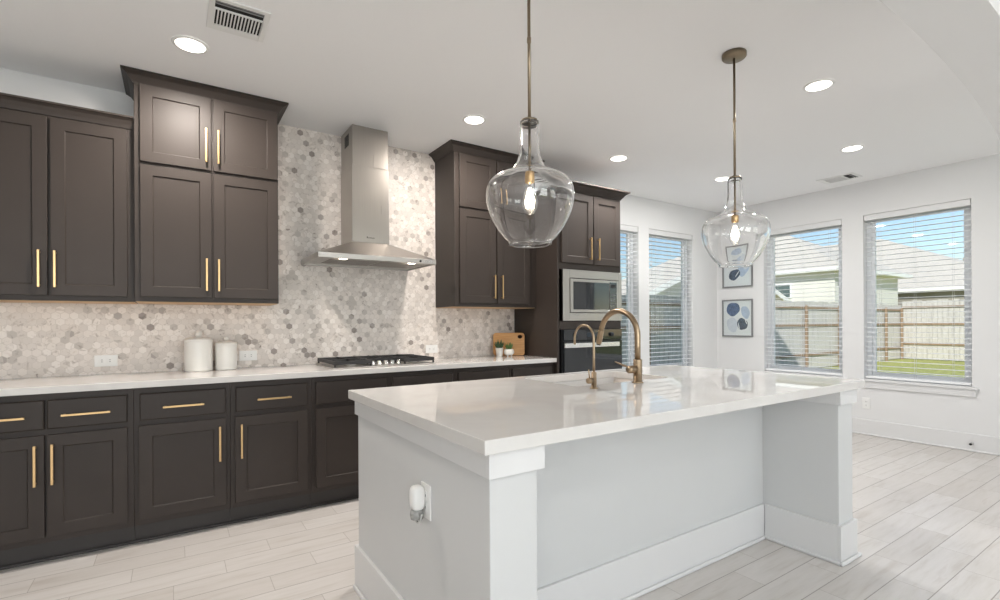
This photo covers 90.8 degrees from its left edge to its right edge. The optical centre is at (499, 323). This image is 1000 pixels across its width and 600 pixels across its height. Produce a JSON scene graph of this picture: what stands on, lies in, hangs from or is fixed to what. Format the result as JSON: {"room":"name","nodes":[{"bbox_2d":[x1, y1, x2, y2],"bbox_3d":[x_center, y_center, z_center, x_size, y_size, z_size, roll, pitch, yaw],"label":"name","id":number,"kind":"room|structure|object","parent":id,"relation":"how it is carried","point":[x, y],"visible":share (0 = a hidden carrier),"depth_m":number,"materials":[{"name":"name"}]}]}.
{"room":"kitchen","nodes":[
{"label":"kitchen","id":0,"kind":"room"},
{"bbox_2d":[0,68,716,378],"bbox_3d":[-0.989,-0.140,4.250,9.738,2.735,0.150,0,0,-33],"label":"wall","id":1,"kind":"structure","parent":0,"point":[645,214],"depth_m":6.01,"materials":[{"name":"paint"}]},
{"bbox_2d":[0,92,137,303],"bbox_3d":[-2.616,-0.678,2.859,0.810,1.107,0.361,0,0,-33],"label":"upper cabinet","id":2,"kind":"object","parent":1,"relation":"attached to","point":[67,233],"visible":0.95,"depth_m":2.79,"materials":[{"name":"paint"}]},
{"bbox_2d":[120,65,288,305],"bbox_3d":[-1.931,-0.815,3.279,0.912,1.370,0.416,0,0,-33],"label":"upper cabinet","id":3,"kind":"object","parent":1,"relation":"attached to","point":[206,156],"visible":1,"depth_m":3.11,"materials":[{"name":"paint"}]},
{"bbox_2d":[0,124,513,378],"bbox_3d":[-2.374,-0.589,3.241,6.018,1.820,0.008,0,0,-33],"label":"backsplash","id":4,"kind":"structure","parent":1,"relation":"attached to","point":[321,311],"depth_m":3.81,"materials":[{"name":"tile"}]},
{"bbox_2d":[94,355,117,366],"bbox_3d":[-2.509,0.238,3.138,0.116,0.072,0.009,0,0,-33],"label":"wall outlet","id":5,"kind":"object","parent":4,"relation":"attached to","point":[99,360],"visible":1,"depth_m":3.13,"materials":[{"name":"white plastic"}]},
{"bbox_2d":[239,350,256,360],"bbox_3d":[-1.833,0.234,3.585,0.116,0.072,0.009,0,0,-33],"label":"wall outlet","id":6,"kind":"object","parent":4,"relation":"attached to","point":[243,355],"visible":1,"depth_m":3.58,"materials":[{"name":"white plastic"}]},
{"bbox_2d":[426,345,437,352],"bbox_3d":[-0.609,0.227,4.394,0.116,0.072,0.009,0,0,-33],"label":"wall outlet","id":7,"kind":"object","parent":4,"relation":"attached to","point":[429,348],"visible":1,"depth_m":4.39,"materials":[{"name":"white plastic"}]},
{"bbox_2d":[301,124,435,270],"bbox_3d":[-1.014,-0.980,3.804,0.882,1.053,0.552,0,0,-33],"label":"range hood","id":8,"kind":"object","parent":1,"relation":"attached to","point":[364,150],"visible":1,"depth_m":3.78,"materials":[{"name":"metal"}]},
{"bbox_2d":[429,139,544,308],"bbox_3d":[-0.106,-0.825,4.483,0.982,1.370,0.421,0,0,-33],"label":"upper cabinet","id":9,"kind":"object","parent":1,"relation":"attached to","point":[477,268],"visible":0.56,"depth_m":4.26,"materials":[{"name":"paint"}]},
{"bbox_2d":[620,231,633,365],"bbox_3d":[1.275,-0.225,5.726,0.955,1.864,0.180,0,0,-33],"label":"window","id":10,"kind":"structure","parent":1,"relation":"in","point":[629,327],"depth_m":5.97,"materials":[{"name":"white plastic"}]},
{"bbox_2d":[620,225,637,367],"bbox_3d":[1.286,-0.276,5.709,0.853,1.758,0.070,0,0,-33],"label":"window blind","id":11,"kind":"object","parent":10,"relation":"attached to","point":[624,228],"visible":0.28,"depth_m":5.86,"materials":[{"name":"paint"}]},
{"bbox_2d":[649,235,687,365],"bbox_3d":[2.152,-0.230,6.306,0.953,1.864,0.180,0,0,-33],"label":"window","id":12,"kind":"structure","parent":1,"relation":"in","point":[684,349],"depth_m":6.55,"materials":[{"name":"white plastic"}]},
{"bbox_2d":[649,229,691,365],"bbox_3d":[2.163,-0.281,6.288,0.851,1.758,0.070,0,0,-33],"label":"window blind","id":13,"kind":"object","parent":12,"relation":"attached to","point":[652,232],"visible":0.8,"depth_m":6.28,"materials":[{"name":"paint"}]},
{"bbox_2d":[0,0,999,211],"bbox_3d":[1.267,-1.620,0.824,9.738,0.200,8.367,0,0,-33],"label":"ceiling","id":14,"kind":"structure","parent":0,"point":[648,82],"depth_m":2.99,"materials":[{"name":"paint"}]},
{"bbox_2d":[171,35,208,53],"bbox_3d":[-1.668,-1.500,2.656,0.176,0.006,0.176,0,0,-33],"label":"recessed light","id":15,"kind":"object","parent":14,"relation":"in","point":[190,44],"visible":1,"depth_m":2.65,"materials":[{"name":"white plastic"}]},
{"bbox_2d":[175,38,205,52],"bbox_3d":[-1.668,-1.500,2.656,0.139,0.005,0.139,0,0,-33],"label":"diffuser","id":16,"kind":"object","parent":15,"relation":"attached to","point":[192,45],"depth_m":2.65,"materials":[{"name":"white plastic"}]},
{"bbox_2d":[206,0,270,42],"bbox_3d":[-1.296,-1.502,2.439,0.259,0.008,0.290,0,0,-33],"label":"ceiling vent","id":17,"kind":"object","parent":14,"relation":"in","point":[228,16],"visible":1,"depth_m":2.43,"materials":[{"name":"white plastic"}]},
{"bbox_2d":[462,115,485,124],"bbox_3d":[-0.190,-1.508,3.652,0.176,0.006,0.176,0,0,-33],"label":"recessed light","id":18,"kind":"object","parent":14,"relation":"in","point":[469,119],"visible":1,"depth_m":3.64,"materials":[{"name":"white plastic"}]},
{"bbox_2d":[465,116,483,123],"bbox_3d":[-0.190,-1.508,3.652,0.139,0.005,0.139,0,0,-33],"label":"diffuser","id":19,"kind":"object","parent":18,"relation":"attached to","point":[468,119],"depth_m":3.64,"materials":[{"name":"white plastic"}]},
{"bbox_2d":[486,0,573,247],"bbox_3d":[0.118,-0.914,1.981,0.354,1.198,0.354,0,0,-33],"label":"pendant light","id":20,"kind":"object","parent":14,"relation":"hanging from","point":[529,203],"visible":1,"depth_m":1.87,"materials":[{"name":"clear glass"}]},
{"bbox_2d":[609,155,628,161],"bbox_3d":[1.091,-1.516,4.523,0.176,0.006,0.176,0,0,-33],"label":"recessed light","id":21,"kind":"object","parent":14,"relation":"in","point":[616,158],"visible":1,"depth_m":4.52,"materials":[{"name":"white plastic"}]},
{"bbox_2d":[611,156,626,160],"bbox_3d":[1.091,-1.515,4.523,0.139,0.005,0.139,0,0,-33],"label":"diffuser","id":22,"kind":"object","parent":21,"relation":"attached to","point":[614,158],"depth_m":4.52,"materials":[{"name":"white plastic"}]},
{"bbox_2d":[714,176,730,180],"bbox_3d":[2.346,-1.522,5.188,0.176,0.006,0.176,0,0,-33],"label":"recessed light","id":23,"kind":"object","parent":14,"relation":"in","point":[723,178],"visible":0.8,"depth_m":5.16,"materials":[{"name":"white plastic"}]},
{"bbox_2d":[716,177,728,180],"bbox_3d":[2.346,-1.522,5.188,0.139,0.005,0.139,0,0,-33],"label":"diffuser","id":24,"kind":"object","parent":23,"relation":"attached to","point":[718,178],"depth_m":5.17,"materials":[{"name":"white"}]},
{"bbox_2d":[701,48,770,267],"bbox_3d":[1.323,-0.921,2.778,0.354,1.198,0.354,0,0,-33],"label":"pendant light","id":25,"kind":"object","parent":14,"relation":"hanging from","point":[736,237],"visible":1,"depth_m":2.69,"materials":[{"name":"clear glass"}]},
{"bbox_2d":[803,78,834,91],"bbox_3d":[2.038,-1.521,3.151,0.176,0.006,0.176,0,0,-33],"label":"recessed light","id":26,"kind":"object","parent":14,"relation":"in","point":[821,84],"visible":1,"depth_m":3.14,"materials":[{"name":"white plastic"}]},
{"bbox_2d":[806,81,831,90],"bbox_3d":[2.038,-1.520,3.151,0.139,0.005,0.139,0,0,-33],"label":"diffuser","id":27,"kind":"object","parent":26,"relation":"attached to","point":[814,85],"depth_m":3.14,"materials":[{"name":"white plastic"}]},
{"bbox_2d":[816,172,862,183],"bbox_3d":[3.579,-1.528,5.200,0.240,0.008,0.340,0,0,-33],"label":"ceiling vent","id":28,"kind":"object","parent":14,"relation":"in","point":[848,176],"visible":1,"depth_m":5.18,"materials":[{"name":"white plastic"}]},
{"bbox_2d":[840,144,864,151],"bbox_3d":[3.072,-1.526,4.298,0.176,0.006,0.176,0,0,-33],"label":"recessed light","id":29,"kind":"object","parent":14,"relation":"in","point":[852,147],"visible":1,"depth_m":4.29,"materials":[{"name":"white plastic"}]},
{"bbox_2d":[842,146,861,151],"bbox_3d":[3.072,-1.526,4.298,0.139,0.005,0.139,0,0,-33],"label":"diffuser","id":30,"kind":"object","parent":29,"relation":"attached to","point":[849,148],"depth_m":4.29,"materials":[{"name":"white plastic"}]},
{"bbox_2d":[0,433,999,599],"bbox_3d":[1.284,1.315,0.824,9.738,0.200,8.367,0,0,-33],"label":"floor","id":31,"kind":"structure","parent":0,"point":[927,516],"depth_m":2.55,"materials":[{"name":"beige wood"}]},
{"bbox_2d":[0,388,134,566],"bbox_3d":[-2.482,0.797,2.764,0.719,0.878,0.656,0,0,-33],"label":"base cabinet","id":32,"kind":"object","parent":31,"relation":"on","point":[67,459],"visible":0.98,"depth_m":2.57,"materials":[{"name":"paint"}]},
{"bbox_2d":[0,496,358,569],"bbox_3d":[-2.046,1.225,2.768,6.008,0.016,0.014,0,0,-33],"label":"trim","id":33,"kind":"structure","parent":31,"relation":"on","point":[355,497],"depth_m":2.83,"materials":[{"name":"paint"}]},
{"bbox_2d":[134,382,230,539],"bbox_3d":[-1.985,0.794,3.092,0.470,0.878,0.656,0,0,-33],"label":"base cabinet","id":34,"kind":"object","parent":31,"relation":"on","point":[182,479],"visible":0.94,"depth_m":2.85,"materials":[{"name":"paint"}]},
{"bbox_2d":[230,377,311,520],"bbox_3d":[-1.593,0.792,3.352,0.470,0.878,0.656,0,0,-33],"label":"base cabinet","id":35,"kind":"object","parent":31,"relation":"on","point":[271,460],"visible":0.92,"depth_m":3.10,"materials":[{"name":"paint"}]},
{"bbox_2d":[310,368,454,504],"bbox_3d":[-0.950,0.788,3.777,1.069,0.878,0.656,0,0,-33],"label":"base cabinet","id":36,"kind":"object","parent":31,"relation":"on","point":[334,420],"visible":0.23,"depth_m":3.34,"materials":[{"name":"paint"}]},
{"bbox_2d":[455,365,508,381],"bbox_3d":[-0.287,0.785,4.215,0.517,0.878,0.656,0,0,-33],"label":"base cabinet","id":37,"kind":"object","parent":31,"relation":"on","point":[488,372],"visible":0.08,"depth_m":3.96,"materials":[{"name":"paint"}]},
{"bbox_2d":[509,362,553,376],"bbox_3d":[0.128,0.783,4.490,0.478,0.878,0.656,0,0,-33],"label":"base cabinet","id":38,"kind":"object","parent":31,"relation":"on","point":[519,370],"visible":0.05,"depth_m":4.24,"materials":[{"name":"paint"}]},
{"bbox_2d":[514,180,630,373],"bbox_3d":[0.677,-0.025,4.812,0.938,2.486,0.731,0,0,-33],"label":"tall cabinet","id":39,"kind":"object","parent":31,"relation":"on","point":[589,240],"visible":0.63,"depth_m":4.53,"materials":[{"name":"paint"}]},
{"bbox_2d":[559,269,621,320],"bbox_3d":[0.708,-0.254,4.799,0.740,0.459,0.590,0,0,-33],"label":"microwave","id":40,"kind":"object","parent":39,"relation":"in","point":[584,295],"visible":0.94,"depth_m":4.53,"materials":[{"name":"metal"}]},
{"bbox_2d":[559,329,621,372],"bbox_3d":[0.701,0.411,4.788,0.763,0.712,0.696,0,0,-33],"label":"wall oven","id":41,"kind":"object","parent":39,"relation":"in","point":[578,357],"visible":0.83,"depth_m":4.51,"materials":[{"name":"black glass"}]},
{"bbox_2d":[353,377,861,599],"bbox_3d":[0.595,0.782,2.432,2.302,0.874,1.197,0,0,-33],"label":"kitchen island","id":42,"kind":"object","parent":31,"relation":"on","point":[628,514],"visible":0.73,"depth_m":2.15,"materials":[{"name":"paint"}]},
{"bbox_2d":[409,485,424,523],"bbox_3d":[-0.281,0.613,1.668,0.057,0.128,0.056,0,0,13],"label":"air freshener","id":43,"kind":"object","parent":42,"relation":"attached to","point":[416,492],"visible":1,"depth_m":1.65,"materials":[{"name":"white plastic"}]},
{"bbox_2d":[410,509,423,520],"bbox_3d":[-0.281,0.647,1.667,0.047,0.034,0.047,0,0,-33],"label":"oil bottle","id":44,"kind":"object","parent":43,"relation":"on","point":[415,514],"depth_m":1.65,"materials":[{"name":"clear plastic"}]},
{"bbox_2d":[421,481,430,520],"bbox_3d":[-0.252,0.601,1.671,0.009,0.116,0.072,0,0,-33],"label":"wall outlet","id":45,"kind":"object","parent":42,"relation":"attached to","point":[427,508],"visible":0.73,"depth_m":1.66,"materials":[{"name":"white plastic"}]},
{"bbox_2d":[348,365,864,455],"bbox_3d":[0.602,0.325,2.447,2.344,0.040,1.219,0,0,-33],"label":"island countertop","id":46,"kind":"structure","parent":42,"relation":"on","point":[485,417],"depth_m":1.97,"materials":[{"name":"white stone"}]},
{"bbox_2d":[574,324,597,388],"bbox_3d":[0.401,0.154,2.360,0.062,0.303,0.159,0,0,-33],"label":"water tap","id":47,"kind":"object","parent":46,"relation":"on","point":[593,380],"visible":1,"depth_m":2.31,"materials":[{"name":"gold metal"}]},
{"bbox_2d":[589,372,597,388],"bbox_3d":[0.442,0.266,2.317,0.042,0.078,0.042,0,0,-33],"label":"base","id":48,"kind":"object","parent":47,"relation":"on","point":[593,380],"depth_m":2.31,"materials":[{"name":"gold metal"}]},
{"bbox_2d":[596,308,643,382],"bbox_3d":[0.618,0.111,2.630,0.098,0.386,0.321,0,0,-33],"label":"kitchen faucet","id":49,"kind":"object","parent":46,"relation":"on","point":[636,368],"visible":1,"depth_m":2.52,"materials":[{"name":"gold metal"}]},
{"bbox_2d":[632,359,643,382],"bbox_3d":[0.708,0.244,2.531,0.058,0.120,0.058,0,0,-33],"label":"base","id":50,"kind":"object","parent":49,"relation":"on","point":[637,363],"depth_m":2.51,"materials":[{"name":"gold metal"}]},
{"bbox_2d":[614,377,632,382],"bbox_3d":[0.549,0.458,2.777,0.750,0.224,0.480,0,0,-33],"label":"sink","id":51,"kind":"object","parent":46,"relation":"in","point":[615,378],"visible":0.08,"depth_m":3.10,"materials":[{"name":"white ceramic"}]},
{"bbox_3d":[-3.170,0.801,2.309,0.929,0.878,0.656,0,0,-33],"label":"base cabinet","id":52,"kind":"object","parent":31,"relation":"on","visible":0},
{"bbox_2d":[0,355,556,396],"bbox_3d":[-1.624,0.335,3.338,4.668,0.036,0.650,0,0,-33],"label":"countertop","id":53,"kind":"structure","parent":52,"relation":"on","point":[76,383],"depth_m":3.04,"materials":[{"name":"white stone"}]},
{"bbox_2d":[183,330,212,371],"bbox_3d":[-2.028,0.183,3.314,0.170,0.272,0.170,0,0,-33],"label":"canister","id":54,"kind":"object","parent":53,"relation":"on","point":[198,350],"visible":1,"depth_m":3.25,"materials":[{"name":"white ceramic"}]},
{"bbox_2d":[215,337,236,369],"bbox_3d":[-1.892,0.205,3.405,0.135,0.226,0.135,0,0,-33],"label":"canister","id":55,"kind":"object","parent":53,"relation":"on","point":[225,351],"visible":1,"depth_m":3.35,"materials":[{"name":"white ceramic"}]},
{"bbox_2d":[316,354,435,368],"bbox_3d":[-0.955,0.285,3.800,0.785,0.056,0.504,0,0,-33],"label":"gas cooktop","id":56,"kind":"object","parent":53,"relation":"in","point":[398,359],"visible":1,"depth_m":3.69,"materials":[{"name":"metal"}]},
{"bbox_2d":[494,340,503,356],"bbox_3d":[-0.009,0.227,4.592,0.092,0.161,0.096,0,0,27],"label":"potted succulent","id":57,"kind":"object","parent":53,"relation":"on","point":[499,350],"visible":1,"depth_m":4.57,"materials":[{"name":"white ceramic"}]},
{"bbox_2d":[495,348,502,356],"bbox_3d":[-0.006,0.267,4.586,0.074,0.082,0.074,0,0,-33],"label":"pot","id":58,"kind":"object","parent":57,"relation":"on","point":[499,351],"depth_m":4.56,"materials":[{"name":"white ceramic"}]},
{"bbox_2d":[493,333,524,355],"bbox_3d":[0.085,0.198,4.721,0.300,0.217,0.047,0,0,0],"label":"cutting board","id":59,"kind":"object","parent":53,"relation":"on","point":[518,344],"visible":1,"depth_m":4.71,"materials":[{"name":"brown wood"}]},
{"bbox_2d":[504,342,513,356],"bbox_3d":[0.084,0.240,4.592,0.100,0.134,0.098,0,0,-33],"label":"potted succulent","id":60,"kind":"object","parent":53,"relation":"on","point":[508,351],"visible":1,"depth_m":4.57,"materials":[{"name":"white ceramic"}]},
{"bbox_2d":[504,349,513,356],"bbox_3d":[0.083,0.272,4.591,0.098,0.070,0.098,0,0,-33],"label":"pot","id":61,"kind":"object","parent":60,"relation":"on","point":[507,352],"depth_m":4.55,"materials":[{"name":"white ceramic"}]},
{"bbox_2d":[716,154,999,436],"bbox_3d":[5.275,-0.174,3.467,0.150,2.735,8.065,0,0,-33],"label":"wall","id":62,"kind":"structure","parent":0,"point":[977,180],"depth_m":5.10,"materials":[{"name":"paint"}]},
{"bbox_2d":[722,299,752,336],"bbox_3d":[3.145,-0.071,6.533,0.021,0.494,0.424,0,0,-33],"label":"framed art","id":63,"kind":"object","parent":62,"relation":"attached to","point":[737,315],"visible":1,"depth_m":6.53,"materials":[{"name":"grey"}]},
{"bbox_2d":[722,263,752,287],"bbox_3d":[3.143,-0.744,6.530,0.021,0.532,0.417,0,0,-33],"label":"framed art","id":64,"kind":"object","parent":62,"relation":"attached to","point":[742,276],"visible":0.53,"depth_m":6.53,"materials":[{"name":"grey"}]},
{"bbox_2d":[759,226,846,378],"bbox_3d":[3.637,-0.238,5.914,0.180,1.864,0.968,0,0,-33],"label":"window","id":65,"kind":"structure","parent":62,"relation":"in","point":[771,306],"depth_m":6.17,"materials":[{"name":"white plastic"}]},
{"bbox_2d":[765,219,842,375],"bbox_3d":[3.619,-0.289,5.902,0.070,1.758,0.866,0,0,-33],"label":"window blind","id":66,"kind":"object","parent":65,"relation":"attached to","point":[833,223],"visible":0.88,"depth_m":5.87,"materials":[{"name":"paint"}]},
{"bbox_2d":[862,398,869,408],"bbox_3d":[3.957,0.862,5.324,0.009,0.116,0.072,0,0,-33],"label":"wall outlet","id":67,"kind":"object","parent":62,"relation":"attached to","point":[865,401],"visible":1,"depth_m":5.32,"materials":[{"name":"white plastic"}]},
{"bbox_2d":[858,206,978,397],"bbox_3d":[4.231,-0.241,5.014,0.180,1.864,0.958,0,0,-33],"label":"window","id":68,"kind":"structure","parent":62,"relation":"in","point":[933,388],"depth_m":4.97,"materials":[{"name":"white plastic"}]},
{"bbox_2d":[864,199,971,385],"bbox_3d":[4.213,-0.292,5.003,0.070,1.758,0.856,0,0,-33],"label":"window blind","id":69,"kind":"object","parent":68,"relation":"attached to","point":[961,203],"visible":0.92,"depth_m":4.97,"materials":[{"name":"paint"}]},
{"bbox_2d":[852,417,999,455],"bbox_3d":[3.891,1.118,5.405,0.034,0.165,3.263,0,0,-33],"label":"baseboard","id":70,"kind":"structure","parent":62,"relation":"attached to","point":[984,444],"depth_m":4.87,"materials":[{"name":"paint"}]},
{"bbox_2d":[879,0,999,138],"bbox_3d":[0.095,-0.146,0.798,7.440,2.735,0.215,0,0,-33],"label":"wall","id":71,"kind":"structure","parent":0,"point":[965,34],"depth_m":1.98,"materials":[{"name":"paint"}]},
{"label":"outside","id":72,"kind":"structure","parent":0,"visible":0},
{"bbox_2d":[819,358,964,377],"bbox_3d":[24.946,1.385,22.478,53.602,0.300,70.000,0,0,-33],"label":"lawn","id":73,"kind":"structure","parent":72,"point":[897,362],"depth_m":14.76,"materials":[{"name":"green plant"}]},
{"bbox_2d":[621,258,790,300],"bbox_3d":[7.475,-0.614,18.609,9.800,3.890,2.400,0,0,-33],"label":"house","id":74,"kind":"structure","parent":73,"relation":"on","point":[657,289],"depth_m":16.71,"materials":[{"name":"white"}]},
{"bbox_2d":[621,295,903,367],"bbox_3d":[6.481,0.352,12.505,19.600,1.969,0.118,0,0,-33],"label":"fence","id":75,"kind":"object","parent":73,"relation":"on","point":[783,322],"visible":0.23,"depth_m":13.82,"materials":[{"name":"brown wood"}]},
{"bbox_2d":[621,236,912,304],"bbox_3d":[13.101,-1.550,26.846,7.500,5.699,12.806,0,0,-33],"label":"house","id":76,"kind":"structure","parent":73,"relation":"on","point":[798,288],"depth_m":21.49,"materials":[{"name":"white"}]},
{"bbox_2d":[824,239,963,337],"bbox_3d":[22.528,-2.063,34.124,12.780,6.623,21.624,0,0,-33],"label":"house","id":77,"kind":"structure","parent":73,"relation":"on","point":[923,295],"depth_m":25.69,"materials":[{"name":"grey"}]},
{"bbox_2d":[902,299,964,360],"bbox_3d":[18.086,0.213,12.464,0.118,2.120,12.850,0,0,-33],"label":"fence","id":78,"kind":"object","parent":73,"relation":"on","point":[944,314],"visible":0.65,"depth_m":17.09,"materials":[{"name":"brown wood"}]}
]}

